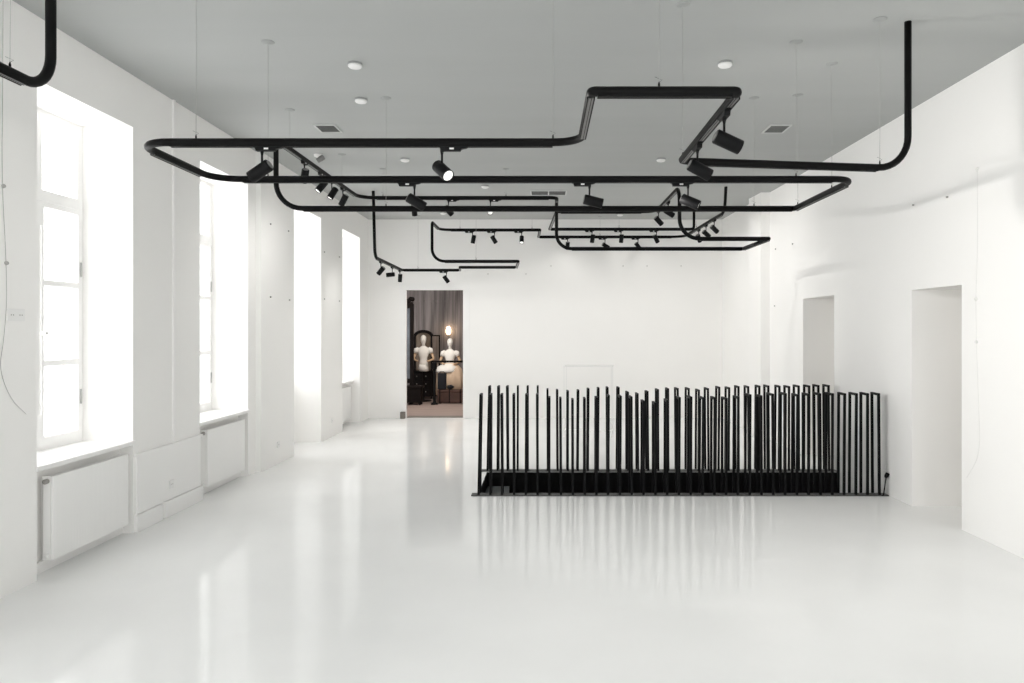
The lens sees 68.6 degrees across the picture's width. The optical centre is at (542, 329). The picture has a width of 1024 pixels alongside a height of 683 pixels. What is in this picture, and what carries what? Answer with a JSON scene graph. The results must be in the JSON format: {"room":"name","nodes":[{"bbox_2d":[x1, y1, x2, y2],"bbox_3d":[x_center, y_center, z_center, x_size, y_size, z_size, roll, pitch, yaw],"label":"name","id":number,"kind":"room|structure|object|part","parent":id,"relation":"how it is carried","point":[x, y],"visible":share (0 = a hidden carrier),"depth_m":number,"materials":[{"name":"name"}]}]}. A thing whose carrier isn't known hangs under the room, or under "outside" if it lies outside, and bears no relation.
{"room":"art gallery","nodes":[
{"label":"art gallery","id":0,"kind":"room"},
{"bbox_2d":[0,0,367,598],"bbox_3d":[-3.692,-0.215,6.475,0.655,3.830,15.950,0,0,0],"label":"wall","id":1,"kind":"structure","parent":0,"point":[284,361],"depth_m":6.55,"materials":[{"name":"white paint"}]},
{"bbox_2d":[6,309,24,320],"bbox_3d":[-3.424,-0.097,4.872,0.012,0.080,0.160,0,0,0],"label":"wall outlet","id":2,"kind":"object","parent":1,"relation":"attached to","point":[11,314],"visible":1,"depth_m":4.86,"materials":[{"name":"white plastic"}]},
{"bbox_2d":[41,454,128,559],"bbox_3d":[-3.489,1.319,5.718,0.116,0.589,0.994,0,0,0],"label":"radiator","id":3,"kind":"object","parent":1,"relation":"attached to","point":[84,504],"visible":1,"depth_m":5.60,"materials":[{"name":"white metal"}]},
{"bbox_2d":[35,107,135,471],"bbox_3d":[-3.663,-0.367,5.679,0.505,2.655,1.230,0,0,0],"label":"window","id":4,"kind":"structure","parent":1,"relation":"in","point":[65,447],"depth_m":6.00,"materials":[{"name":"white paint"}]},
{"bbox_3d":[-3.870,-0.052,5.426,0.065,1.875,0.605,0,0,0],"label":"sash","id":5,"kind":"part","parent":4,"relation":"part of","materials":[{"name":"white paint"}]},
{"bbox_3d":[-3.874,-1.365,5.679,0.058,0.580,1.110,0,0,0],"label":"fanlight sash","id":6,"kind":"part","parent":4,"relation":"part of","materials":[{"name":"white glass"}]},
{"bbox_3d":[-3.873,-0.385,5.679,0.085,2.620,1.190,0,0,0],"label":"frame","id":7,"kind":"part","parent":4,"relation":"part of","materials":[{"name":"white paint"}]},
{"bbox_3d":[-3.870,-0.052,5.981,0.065,1.875,0.505,0,0,0],"label":"sash","id":8,"kind":"part","parent":4,"relation":"part of","materials":[{"name":"white glass"}]},
{"bbox_3d":[-3.663,0.943,5.679,0.505,0.035,1.230,0,0,0],"label":"sill","id":9,"kind":"part","parent":4,"relation":"part of","materials":[{"name":"white paint"}]},
{"bbox_2d":[37,472,240,573],"bbox_3d":[-3.530,1.663,6.902,0.030,0.075,3.636,0,0,0],"label":"baseboard","id":10,"kind":"structure","parent":1,"relation":"attached to","point":[42,565],"depth_m":5.78,"materials":[{"name":"white paint"}]},
{"bbox_2d":[134,434,202,513],"bbox_3d":[-3.416,1.295,6.900,0.028,0.510,1.220,0,0,0],"label":"trim","id":11,"kind":"structure","parent":1,"relation":"attached to","point":[180,461],"depth_m":6.80,"materials":[{"name":"white paint"}]},
{"bbox_2d":[134,485,202,532],"bbox_3d":[-3.415,1.627,6.900,0.030,0.145,1.220,0,0,0],"label":"trim","id":12,"kind":"structure","parent":1,"relation":"attached to","point":[147,518],"depth_m":6.79,"materials":[{"name":"white paint"}]},
{"bbox_2d":[169,479,173,488],"bbox_3d":[-3.410,1.414,6.887,0.012,0.080,0.080,0,0,0],"label":"wall outlet","id":13,"kind":"object","parent":1,"relation":"attached to","point":[171,482],"visible":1,"depth_m":6.87,"materials":[{"name":"white plastic"}]},
{"bbox_2d":[172,100,175,442],"bbox_3d":[-3.419,-0.545,6.947,0.022,3.170,0.035,0,0,0],"label":"duct","id":14,"kind":"object","parent":1,"relation":"attached to","point":[173,101],"visible":1,"depth_m":6.93,"materials":[{"name":"white paint"}]},
{"bbox_2d":[200,419,244,487],"bbox_3d":[-3.489,1.319,8.143,0.116,0.589,0.994,0,0,0],"label":"radiator","id":15,"kind":"object","parent":1,"relation":"attached to","point":[222,446],"visible":0.91,"depth_m":8.03,"materials":[{"name":"white metal"}]},
{"bbox_2d":[199,179,249,425],"bbox_3d":[-3.663,-0.367,8.110,0.505,2.655,1.260,0,0,0],"label":"window","id":16,"kind":"structure","parent":1,"relation":"in","point":[207,415],"depth_m":8.64,"materials":[{"name":"white paint"}]},
{"bbox_3d":[-3.870,-0.052,8.420,0.065,1.875,0.520,0,0,0],"label":"sash","id":17,"kind":"part","parent":16,"relation":"part of","materials":[{"name":"white paint"}]},
{"bbox_3d":[-3.873,-0.385,8.110,0.085,2.620,1.220,0,0,0],"label":"frame","id":18,"kind":"part","parent":16,"relation":"part of","materials":[{"name":"white paint"}]},
{"bbox_3d":[-3.874,-1.365,8.110,0.058,0.580,1.140,0,0,0],"label":"fanlight sash","id":19,"kind":"part","parent":16,"relation":"part of","materials":[{"name":"white glass"}]},
{"bbox_3d":[-3.663,0.943,8.110,0.505,0.035,1.260,0,0,0],"label":"sill","id":20,"kind":"part","parent":16,"relation":"part of","materials":[{"name":"white paint"}]},
{"bbox_2d":[342,386,350,421],"bbox_3d":[-3.562,1.319,13.148,0.116,0.589,1.104,0,0,0],"label":"radiator","id":21,"kind":"object","parent":1,"relation":"attached to","point":[346,391],"visible":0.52,"depth_m":13.38,"materials":[{"name":"white metal"}]},
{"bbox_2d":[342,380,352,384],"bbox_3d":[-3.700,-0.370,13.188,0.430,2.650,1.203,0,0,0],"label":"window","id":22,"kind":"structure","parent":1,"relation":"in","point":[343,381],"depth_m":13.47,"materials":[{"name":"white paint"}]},
{"bbox_2d":[455,290,462,371],"bbox_3d":[-2.250,0.000,19.475,7.500,3.400,0.150,0,0,0],"label":"wall","id":23,"kind":"structure","parent":0,"point":[455,290],"depth_m":19.40,"materials":[{"name":"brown paint"}]},
{"bbox_2d":[407,290,462,384],"bbox_3d":[-2.250,-0.060,19.380,7.500,3.280,0.040,0,0,0],"label":"curtain","id":24,"kind":"object","parent":23,"relation":"attached to","point":[434,310],"depth_m":19.38,"materials":[{"name":"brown fabric"}]},
{"bbox_2d":[446,326,450,338],"bbox_3d":[-2.429,0.076,19.287,0.124,0.340,0.182,0,0,0],"label":"wall lamp","id":25,"kind":"object","parent":23,"relation":"attached to","point":[448,330],"visible":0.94,"depth_m":19.22,"materials":[{"name":"white glass"}]},
{"bbox_3d":[-2.429,0.011,19.258,0.124,0.210,0.124,0,0,0],"label":"lamp shade","id":26,"kind":"part","parent":25,"relation":"part of","materials":[{"name":"beige glass"}]},
{"bbox_2d":[0,396,1023,682],"bbox_3d":[-0.850,1.825,8.950,10.300,0.250,21.300,0,0,0],"label":"floor","id":27,"kind":"structure","parent":0,"point":[366,554],"depth_m":4.99,"materials":[{"name":"white concrete"}]},
{"bbox_2d":[400,412,404,418],"bbox_3d":[-2.692,1.635,14.396,0.089,0.130,0.091,0,0,0],"label":"stone block","id":28,"kind":"object","parent":27,"relation":"on","point":[402,414],"visible":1,"depth_m":14.35,"materials":[{"name":"grey stone"}]},
{"bbox_2d":[407,297,414,403],"bbox_3d":[-3.189,0.464,17.330,0.448,2.472,0.110,0,0,0],"label":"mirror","id":29,"kind":"object","parent":27,"relation":"on","point":[410,306],"visible":0.41,"depth_m":17.31,"materials":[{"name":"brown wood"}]},
{"bbox_3d":[-3.187,0.311,17.335,0.229,1.622,0.010,0,0,0],"label":"glass","id":30,"kind":"part","parent":29,"relation":"part of","materials":[{"name":"mirror"}]},
{"bbox_3d":[-3.189,0.311,17.335,0.404,1.822,0.070,0,0,0],"label":"frame","id":31,"kind":"part","parent":29,"relation":"part of","materials":[{"name":"brown wood"}]},
{"bbox_2d":[407,385,423,404],"bbox_3d":[-3.012,1.485,17.100,0.570,0.430,0.340,0,0,0],"label":"chest","id":32,"kind":"object","parent":27,"relation":"on","point":[414,392],"visible":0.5,"depth_m":16.95,"materials":[{"name":"brown wood"}]},
{"bbox_3d":[-3.012,1.295,17.100,0.570,0.050,0.340,0,0,0],"label":"lid","id":33,"kind":"part","parent":32,"relation":"part of","materials":[{"name":"brown wood"}]},
{"bbox_2d":[414,330,432,396],"bbox_3d":[-2.989,0.819,18.649,0.603,1.643,0.482,0,0,0],"label":"dresser","id":34,"kind":"object","parent":27,"relation":"on","point":[418,375],"visible":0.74,"depth_m":18.46,"materials":[{"name":"brown wood"}]},
{"bbox_3d":[-2.989,1.135,18.442,0.443,0.170,0.015,0,0,0],"label":"drawer","id":35,"kind":"part","parent":34,"relation":"part of","materials":[{"name":"brown wood"}]},
{"bbox_3d":[-2.989,1.325,18.442,0.443,0.170,0.015,0,0,0],"label":"drawer","id":36,"kind":"part","parent":34,"relation":"part of","materials":[{"name":"brown wood"}]},
{"bbox_2d":[414,330,432,369],"bbox_3d":[-2.989,0.503,18.750,0.513,1.011,0.070,0,0,0],"label":"mirror","id":37,"kind":"object","parent":34,"relation":"on","point":[417,335],"depth_m":18.75,"materials":[{"name":"black glass"}]},
{"bbox_3d":[-2.989,1.515,18.442,0.443,0.170,0.015,0,0,0],"label":"drawer","id":38,"kind":"part","parent":34,"relation":"part of","materials":[{"name":"brown wood"}]},
{"bbox_2d":[414,335,434,401],"bbox_3d":[-2.864,0.910,17.906,0.431,1.581,0.400,0,0,39],"label":"mannequin","id":39,"kind":"object","parent":27,"relation":"on","point":[423,351],"visible":0.97,"depth_m":17.84},
{"bbox_2d":[431,335,439,398],"bbox_3d":[-2.666,0.912,18.615,0.223,1.576,0.030,0,0,0],"label":"folding screen","id":40,"kind":"object","parent":27,"relation":"on","point":[435,339],"visible":0.52,"depth_m":18.61,"materials":[{"name":"brown wood"}]},
{"bbox_2d":[431,360,462,404],"bbox_3d":[-1.949,1.198,17.100,1.220,1.004,0.170,0,0,0],"label":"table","id":41,"kind":"object","parent":27,"relation":"on","point":[434,362],"visible":0.48,"depth_m":17.07,"materials":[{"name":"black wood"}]},
{"bbox_3d":[-2.474,1.219,17.100,0.170,0.962,0.170,0,0,0],"label":"post","id":42,"kind":"part","parent":41,"relation":"part of","materials":[{"name":"black metal"}]},
{"bbox_3d":[-1.949,0.718,17.100,1.150,0.045,0.050,0,0,0],"label":"rail","id":43,"kind":"part","parent":41,"relation":"part of","materials":[{"name":"black metal"}]},
{"bbox_2d":[436,338,462,395],"bbox_3d":[-2.221,0.946,17.892,0.696,1.509,0.544,0,0,0],"label":"mannequin","id":44,"kind":"object","parent":27,"relation":"on","point":[454,372],"visible":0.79,"depth_m":17.75},
{"bbox_2d":[437,389,462,403],"bbox_3d":[-2.105,1.538,17.410,0.669,0.325,0.238,0,0,0],"label":"trunk","id":45,"kind":"object","parent":27,"relation":"on","point":[444,395],"visible":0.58,"depth_m":17.30,"materials":[{"name":"brown leather"}]},
{"bbox_2d":[438,371,446,388],"bbox_3d":[-2.344,1.168,17.415,0.197,0.412,0.110,0,0,0],"label":"case","id":46,"kind":"object","parent":45,"relation":"on","point":[442,377],"visible":1,"depth_m":17.36,"materials":[{"name":"blue fabric"}]},
{"bbox_3d":[-2.105,1.415,17.410,0.669,0.070,0.232,0,0,0],"label":"lid","id":47,"kind":"part","parent":45,"relation":"part of","materials":[{"name":"brown leather"}]},
{"bbox_2d":[485,486,508,492],"bbox_3d":[1.169,3.059,8.429,3.668,2.378,1.108,0,0,0],"label":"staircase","id":48,"kind":"structure","parent":27,"relation":"in","point":[495,489],"depth_m":8.79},
{"bbox_2d":[563,365,613,437],"bbox_3d":[0.728,1.135,12.000,0.780,1.130,0.340,0,0,9],"label":"hatch","id":49,"kind":"object","parent":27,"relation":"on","point":[566,366],"visible":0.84,"depth_m":12.04,"materials":[{"name":"white paint"}]},
{"bbox_3d":[1.073,1.143,11.787,0.014,1.115,0.014,0,0,0],"label":"leg","id":50,"kind":"part","parent":49,"relation":"part of","materials":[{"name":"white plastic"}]},
{"bbox_3d":[1.123,1.143,12.093,0.014,1.115,0.014,0,0,0],"label":"leg","id":51,"kind":"part","parent":49,"relation":"part of","materials":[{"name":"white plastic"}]},
{"bbox_2d":[482,384,836,471],"bbox_3d":[1.393,1.181,9.097,4.272,1.038,0.200,0,0,0],"label":"stair railing","id":52,"kind":"object","parent":27,"relation":"on","point":[646,392],"visible":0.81,"depth_m":9.01,"materials":[{"name":"grey metal"}]},
{"bbox_3d":[1.393,1.694,9.051,4.272,0.012,0.108,0,0,0],"label":"plate","id":53,"kind":"part","parent":52,"relation":"part of","materials":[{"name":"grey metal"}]},
{"bbox_2d":[471,392,888,495],"bbox_3d":[1.401,1.284,7.767,4.272,1.272,0.200,0,0,0],"label":"stair railing","id":54,"kind":"object","parent":27,"relation":"on","point":[630,398],"visible":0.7,"depth_m":7.68,"materials":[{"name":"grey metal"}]},
{"bbox_3d":[1.401,1.694,7.721,4.272,0.012,0.108,0,0,0],"label":"plate","id":55,"kind":"part","parent":54,"relation":"part of","materials":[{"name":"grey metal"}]},
{"bbox_2d":[881,472,889,495],"bbox_3d":[3.502,1.580,7.686,0.116,0.236,0.046,0,0,-24],"label":"power cord","id":56,"kind":"object","parent":27,"relation":"on","point":[886,475],"visible":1,"depth_m":7.68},
{"bbox_2d":[12,0,1023,218],"bbox_3d":[0.100,-2.230,6.425,8.400,0.200,16.250,0,0,0],"label":"ceiling","id":57,"kind":"structure","parent":0,"point":[447,68],"depth_m":6.20,"materials":[{"name":"grey paint"}]},
{"bbox_2d":[0,41,25,413],"bbox_3d":[-3.422,-0.786,4.850,0.016,2.688,0.236,0,0,0],"label":"hanging cable","id":58,"kind":"object","parent":57,"relation":"hanging from","point":[2,184],"visible":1,"depth_m":4.76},
{"bbox_2d":[0,0,56,87],"bbox_3d":[-2.310,-1.609,2.254,0.096,1.042,2.579,0,0,0],"label":"rail","id":59,"kind":"object","parent":57,"relation":"hanging from","point":[7,72],"visible":1,"depth_m":3.49,"materials":[{"name":"grey metal"}]},
{"bbox_2d":[314,153,324,162],"bbox_3d":[-2.709,-2.076,9.104,0.142,0.107,0.110,0,0,0],"label":"ceiling sensor","id":60,"kind":"object","parent":57,"relation":"attached to","point":[319,157],"visible":1,"depth_m":9.06,"materials":[{"name":"white plastic"}]},
{"bbox_2d":[313,124,342,132],"bbox_3d":[-2.267,-2.124,7.908,0.230,0.012,0.300,0,0,0],"label":"ceiling vent","id":61,"kind":"object","parent":57,"relation":"in","point":[323,128],"visible":1,"depth_m":7.89,"materials":[{"name":"white metal"}]},
{"bbox_2d":[316,126,339,131],"bbox_3d":[-2.267,-2.125,7.908,0.194,0.008,0.264,0,0,0],"label":"grille","id":62,"kind":"object","parent":61,"relation":"attached to","point":[321,128],"depth_m":7.89,"materials":[{"name":"grey metal"}]},
{"bbox_2d":[348,61,361,69],"bbox_3d":[-1.501,-2.108,5.989,0.116,0.044,0.116,0,0,0],"label":"smoke detector","id":63,"kind":"object","parent":57,"relation":"attached to","point":[355,65],"visible":1,"depth_m":5.95,"materials":[{"name":"white plastic"}]},
{"bbox_2d":[355,97,366,103],"bbox_3d":[-1.676,-2.108,6.908,0.116,0.044,0.116,0,0,0],"label":"smoke detector","id":64,"kind":"object","parent":57,"relation":"attached to","point":[359,100],"visible":1,"depth_m":6.87,"materials":[{"name":"white plastic"}]},
{"bbox_2d":[400,158,409,161],"bbox_3d":[-1.715,-2.108,9.319,0.116,0.044,0.116,0,0,0],"label":"smoke detector","id":65,"kind":"object","parent":57,"relation":"attached to","point":[401,159],"visible":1,"depth_m":9.28,"materials":[{"name":"white plastic"}]},
{"bbox_2d":[144,0,911,250],"bbox_3d":[0.144,-1.609,8.258,5.312,1.042,9.612,0,0,0],"label":"rail","id":66,"kind":"object","parent":57,"relation":"hanging from","point":[731,94],"visible":0.98,"depth_m":5.27,"materials":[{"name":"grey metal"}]},
{"bbox_2d":[246,146,283,182],"bbox_3d":[-1.649,-0.985,4.456,0.227,0.216,0.075,0,0,8],"label":"track spotlight","id":67,"kind":"object","parent":66,"relation":"hanging from","point":[265,167],"visible":1,"depth_m":4.44,"materials":[{"name":"black metal"}]},
{"bbox_2d":[300,160,308,183],"bbox_3d":[-2.444,-1.613,7.691,0.094,0.227,0.210,0,0,-17],"label":"track spotlight","id":68,"kind":"object","parent":66,"relation":"attached to","point":[305,172],"visible":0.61,"depth_m":7.64,"materials":[{"name":"black metal"}]},
{"bbox_2d":[315,171,327,193],"bbox_3d":[-2.440,-1.613,8.249,0.116,0.227,0.205,0,0,23],"label":"track spotlight","id":69,"kind":"object","parent":66,"relation":"attached to","point":[321,186],"visible":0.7,"depth_m":8.22,"materials":[{"name":"black metal"}]},
{"bbox_2d":[327,183,338,199],"bbox_3d":[-2.432,-1.613,8.658,0.115,0.227,0.207,0,0,20],"label":"track spotlight","id":70,"kind":"object","parent":66,"relation":"attached to","point":[334,190],"visible":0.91,"depth_m":8.64,"materials":[{"name":"black metal"}]},
{"bbox_2d":[338,187,348,205],"bbox_3d":[-2.430,-1.613,9.133,0.121,0.227,0.206,0,0,-22],"label":"track spotlight","id":71,"kind":"object","parent":66,"relation":"attached to","point":[344,198],"visible":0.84,"depth_m":9.10,"materials":[{"name":"black metal"}]},
{"bbox_2d":[397,183,426,210],"bbox_3d":[-0.982,-0.985,5.542,0.248,0.215,0.075,0,0,-7],"label":"track spotlight","id":72,"kind":"object","parent":66,"relation":"hanging from","point":[413,200],"visible":1,"depth_m":5.52,"materials":[{"name":"black metal"}]},
{"bbox_2d":[432,146,468,181],"bbox_3d":[-0.555,-0.984,4.441,0.228,0.218,0.128,0,0,15],"label":"track spotlight","id":73,"kind":"object","parent":66,"relation":"hanging from","point":[438,166],"visible":1,"depth_m":4.44,"materials":[{"name":"black metal"}]},
{"bbox_3d":[-0.601,-1.034,4.459,0.022,0.088,0.022,0,0,0],"label":"stem","id":74,"kind":"part","parent":73,"relation":"part of","materials":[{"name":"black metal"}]},
{"bbox_2d":[445,200,458,216],"bbox_3d":[-1.210,-1.615,9.931,0.226,0.224,0.106,0,0,-14],"label":"track spotlight","id":75,"kind":"object","parent":66,"relation":"attached to","point":[450,214],"visible":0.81,"depth_m":9.90,"materials":[{"name":"black metal"}]},
{"bbox_2d":[487,200,500,214],"bbox_3d":[-0.644,-1.619,9.906,0.210,0.215,0.157,0,0,0],"label":"track spotlight","id":76,"kind":"object","parent":66,"relation":"attached to","point":[490,201],"visible":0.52,"depth_m":9.90,"materials":[{"name":"black metal"}]},
{"bbox_2d":[571,183,603,208],"bbox_3d":[0.318,-0.996,5.543,0.260,0.193,0.075,0,0,-6],"label":"track spotlight","id":77,"kind":"object","parent":66,"relation":"hanging from","point":[589,200],"visible":1,"depth_m":5.52,"materials":[{"name":"black metal"}]},
{"bbox_2d":[585,231,594,242],"bbox_3d":[0.799,-1.615,12.980,0.210,0.223,0.114,0,0,0],"label":"track spotlight","id":78,"kind":"object","parent":66,"relation":"attached to","point":[592,238],"visible":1,"depth_m":12.96,"materials":[{"name":"black metal"}]},
{"bbox_2d":[614,231,623,242],"bbox_3d":[1.302,-1.615,12.978,0.210,0.223,0.114,0,0,0],"label":"track spotlight","id":79,"kind":"object","parent":66,"relation":"attached to","point":[621,237],"visible":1,"depth_m":12.96,"materials":[{"name":"black metal"}]},
{"bbox_2d":[650,231,659,242],"bbox_3d":[1.921,-1.613,12.987,0.214,0.227,0.101,0,0,-12],"label":"track spotlight","id":80,"kind":"object","parent":66,"relation":"attached to","point":[655,237],"visible":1,"depth_m":12.97,"materials":[{"name":"black metal"}]},
{"bbox_2d":[654,212,663,225],"bbox_3d":[1.673,-1.615,10.849,0.129,0.223,0.200,0,0,28],"label":"track spotlight","id":81,"kind":"object","parent":66,"relation":"attached to","point":[657,219],"visible":0.92,"depth_m":10.83,"materials":[{"name":"black metal"}]},
{"bbox_2d":[664,201,674,217],"bbox_3d":[1.690,-1.620,10.120,0.152,0.213,0.184,0,0,38],"label":"track spotlight","id":82,"kind":"object","parent":66,"relation":"attached to","point":[670,214],"visible":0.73,"depth_m":10.10,"materials":[{"name":"black metal"}]},
{"bbox_2d":[670,183,700,209],"bbox_3d":[1.043,-0.988,5.550,0.251,0.210,0.086,0,0,11],"label":"track spotlight","id":83,"kind":"object","parent":66,"relation":"hanging from","point":[687,200],"visible":1,"depth_m":5.52,"materials":[{"name":"black metal"}]},
{"bbox_2d":[687,141,713,180],"bbox_3d":[0.912,-0.987,4.430,0.163,0.212,0.176,0,0,42],"label":"track spotlight","id":84,"kind":"object","parent":66,"relation":"hanging from","point":[694,166],"visible":1,"depth_m":4.40,"materials":[{"name":"black metal"}]},
{"bbox_3d":[0.912,-1.034,4.430,0.022,0.088,0.022,0,0,0],"label":"stem","id":85,"kind":"part","parent":84,"relation":"part of","materials":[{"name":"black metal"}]},
{"bbox_2d":[712,108,743,153],"bbox_3d":[0.914,-0.989,3.773,0.166,0.206,0.178,0,0,41],"label":"track spotlight","id":86,"kind":"object","parent":66,"relation":"hanging from","point":[722,139],"visible":1,"depth_m":3.75,"materials":[{"name":"black metal"}]},
{"bbox_3d":[0.912,-1.034,3.775,0.022,0.088,0.022,0,0,0],"label":"stem","id":87,"kind":"part","parent":86,"relation":"part of","materials":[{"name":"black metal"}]},
{"bbox_2d":[530,190,566,194],"bbox_3d":[0.085,-2.124,11.618,0.560,0.012,0.360,0,0,0],"label":"ceiling vent","id":88,"kind":"object","parent":57,"relation":"in","point":[532,192],"visible":1,"depth_m":11.57,"materials":[{"name":"white metal"}]},
{"bbox_2d":[372,186,727,271],"bbox_3d":[0.050,-1.609,12.627,5.386,1.044,3.001,0,0,0],"label":"rail","id":89,"kind":"object","parent":57,"relation":"hanging from","point":[718,216],"visible":0.84,"depth_m":13.08,"materials":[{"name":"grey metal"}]},
{"bbox_2d":[376,261,384,275],"bbox_3d":[-2.583,-0.980,11.950,0.130,0.225,0.198,0,0,-29],"label":"track spotlight","id":90,"kind":"object","parent":89,"relation":"hanging from","point":[379,272],"visible":1,"depth_m":11.92,"materials":[{"name":"black metal"}]},
{"bbox_2d":[386,266,394,276],"bbox_3d":[-2.632,-1.001,12.950,0.158,0.184,0.210,0,0,0],"label":"track spotlight","id":91,"kind":"object","parent":89,"relation":"hanging from","point":[391,274],"visible":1,"depth_m":12.92,"materials":[{"name":"black metal"}]},
{"bbox_2d":[398,270,401,281],"bbox_3d":[-2.611,-0.981,13.701,0.082,0.223,0.212,0,0,-12],"label":"track spotlight","id":92,"kind":"object","parent":89,"relation":"hanging from","point":[399,271],"visible":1,"depth_m":13.65,"materials":[{"name":"black metal"}]},
{"bbox_2d":[438,271,449,282],"bbox_3d":[-1.844,-0.979,13.939,0.230,0.227,0.095,0,0,-11],"label":"track spotlight","id":93,"kind":"object","parent":89,"relation":"hanging from","point":[444,277],"visible":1,"depth_m":13.93,"materials":[{"name":"black metal"}]},
{"bbox_2d":[464,231,475,243],"bbox_3d":[-1.280,-1.616,13.083,0.232,0.221,0.101,0,0,0],"label":"track spotlight","id":94,"kind":"object","parent":89,"relation":"attached to","point":[473,238],"visible":1,"depth_m":13.06,"materials":[{"name":"black metal"}]},
{"bbox_2d":[486,231,497,243],"bbox_3d":[-0.899,-1.613,13.089,0.224,0.227,0.090,0,0,-10],"label":"track spotlight","id":95,"kind":"object","parent":89,"relation":"attached to","point":[492,237],"visible":1,"depth_m":13.08,"materials":[{"name":"black metal"}]},
{"bbox_2d":[513,231,523,243],"bbox_3d":[-0.432,-1.613,13.109,0.210,0.227,0.138,0,0,0],"label":"track spotlight","id":96,"kind":"object","parent":89,"relation":"attached to","point":[521,236],"visible":1,"depth_m":13.09,"materials":[{"name":"black metal"}]},
{"bbox_2d":[561,238,569,246],"bbox_3d":[0.410,-1.613,14.065,0.210,0.226,0.128,0,0,0],"label":"track spotlight","id":97,"kind":"object","parent":89,"relation":"attached to","point":[567,242],"visible":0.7,"depth_m":14.06,"materials":[{"name":"black metal"}]},
{"bbox_2d":[598,238,609,246],"bbox_3d":[1.134,-1.621,14.076,0.249,0.212,0.091,0,0,-12],"label":"track spotlight","id":98,"kind":"object","parent":89,"relation":"attached to","point":[603,243],"visible":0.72,"depth_m":14.07,"materials":[{"name":"black metal"}]},
{"bbox_2d":[631,238,640,246],"bbox_3d":[1.743,-1.614,14.071,0.227,0.226,0.096,0,0,-12],"label":"track spotlight","id":99,"kind":"object","parent":89,"relation":"attached to","point":[636,244],"visible":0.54,"depth_m":14.05,"materials":[{"name":"black metal"}]},
{"bbox_2d":[696,229,701,242],"bbox_3d":[2.680,-1.614,12.900,0.100,0.225,0.208,0,0,20],"label":"track spotlight","id":100,"kind":"object","parent":89,"relation":"attached to","point":[698,230],"visible":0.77,"depth_m":12.87,"materials":[{"name":"black metal"}]},
{"bbox_2d":[702,224,710,236],"bbox_3d":[2.680,-1.617,12.330,0.141,0.220,0.192,0,0,34],"label":"track spotlight","id":101,"kind":"object","parent":89,"relation":"attached to","point":[704,232],"visible":0.84,"depth_m":12.30,"materials":[{"name":"black metal"}]},
{"bbox_2d":[710,219,718,233],"bbox_3d":[2.680,-1.616,11.740,0.138,0.222,0.193,0,0,33],"label":"track spotlight","id":102,"kind":"object","parent":89,"relation":"attached to","point":[713,228],"visible":1,"depth_m":11.72,"materials":[{"name":"black metal"}]},
{"bbox_2d":[656,158,665,161],"bbox_3d":[1.466,-2.108,9.319,0.116,0.044,0.116,0,0,0],"label":"smoke detector","id":103,"kind":"object","parent":57,"relation":"attached to","point":[657,159],"visible":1,"depth_m":9.28,"materials":[{"name":"white plastic"}]},
{"bbox_2d":[718,60,731,68],"bbox_3d":[1.448,-2.108,5.966,0.116,0.044,0.116,0,0,0],"label":"smoke detector","id":104,"kind":"object","parent":57,"relation":"attached to","point":[723,64],"visible":1,"depth_m":5.93,"materials":[{"name":"white plastic"}]},
{"bbox_2d":[761,124,791,133],"bbox_3d":[2.468,-2.124,7.928,0.230,0.012,0.320,0,0,0],"label":"ceiling vent","id":105,"kind":"object","parent":57,"relation":"in","point":[772,128],"visible":1,"depth_m":7.91,"materials":[{"name":"white metal"}]},
{"bbox_2d":[765,126,788,131],"bbox_3d":[2.468,-2.125,7.928,0.194,0.008,0.284,0,0,0],"label":"grille","id":106,"kind":"object","parent":105,"relation":"attached to","point":[770,128],"depth_m":7.90,"materials":[{"name":"grey metal"}]},
{"bbox_2d":[368,219,721,417],"bbox_3d":[0.000,-0.215,14.500,8.200,3.830,0.100,0,0,0],"label":"wall","id":107,"kind":"structure","parent":0,"point":[655,317],"depth_m":14.45,"materials":[{"name":"white paint"}]},
{"bbox_2d":[399,283,469,417],"bbox_3d":[-2.091,0.400,14.446,1.359,2.600,0.008,0,0,0],"label":"trim","id":108,"kind":"structure","parent":107,"relation":"attached to","point":[403,287],"depth_m":14.44,"materials":[{"name":"white paint"}]},
{"bbox_2d":[407,416,462,417],"bbox_3d":[-2.091,1.694,14.661,1.099,0.012,0.219,0,0,0],"label":"trim","id":109,"kind":"structure","parent":107,"relation":"attached to","point":[408,416],"depth_m":14.55,"materials":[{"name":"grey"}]},
{"bbox_2d":[749,192,769,436],"bbox_3d":[3.438,-0.215,11.900,0.185,3.830,0.580,0,0,0],"label":"wall pier","id":110,"kind":"object","parent":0,"point":[759,222],"visible":0.64,"depth_m":11.68,"materials":[{"name":"white paint"}]},
{"bbox_2d":[840,473,882,492],"bbox_3d":[3.857,3.001,8.400,0.631,2.598,1.200,0,0,0],"label":"wall","id":111,"kind":"structure","parent":0,"point":[841,474],"depth_m":8.59,"materials":[{"name":"white paint"}]},
{"bbox_2d":[722,44,1023,558],"bbox_3d":[3.856,-0.215,6.475,0.661,3.830,15.957,0,0,-1],"label":"wall","id":112,"kind":"structure","parent":0,"point":[874,290],"depth_m":7.24,"materials":[{"name":"white paint"}]},
{"bbox_2d":[481,472,836,492],"bbox_3d":[1.377,3.002,8.387,4.297,2.596,1.405,0,0,0],"label":"bench","id":113,"kind":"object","parent":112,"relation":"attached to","point":[496,476],"depth_m":8.98,"materials":[{"name":"black paint"}]},
{"bbox_2d":[966,167,979,477],"bbox_3d":[3.560,-0.044,6.215,0.016,2.580,0.188,0,0,0],"label":"hanging cable","id":114,"kind":"object","parent":112,"relation":"hanging from","point":[977,168],"visible":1,"depth_m":6.15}
]}

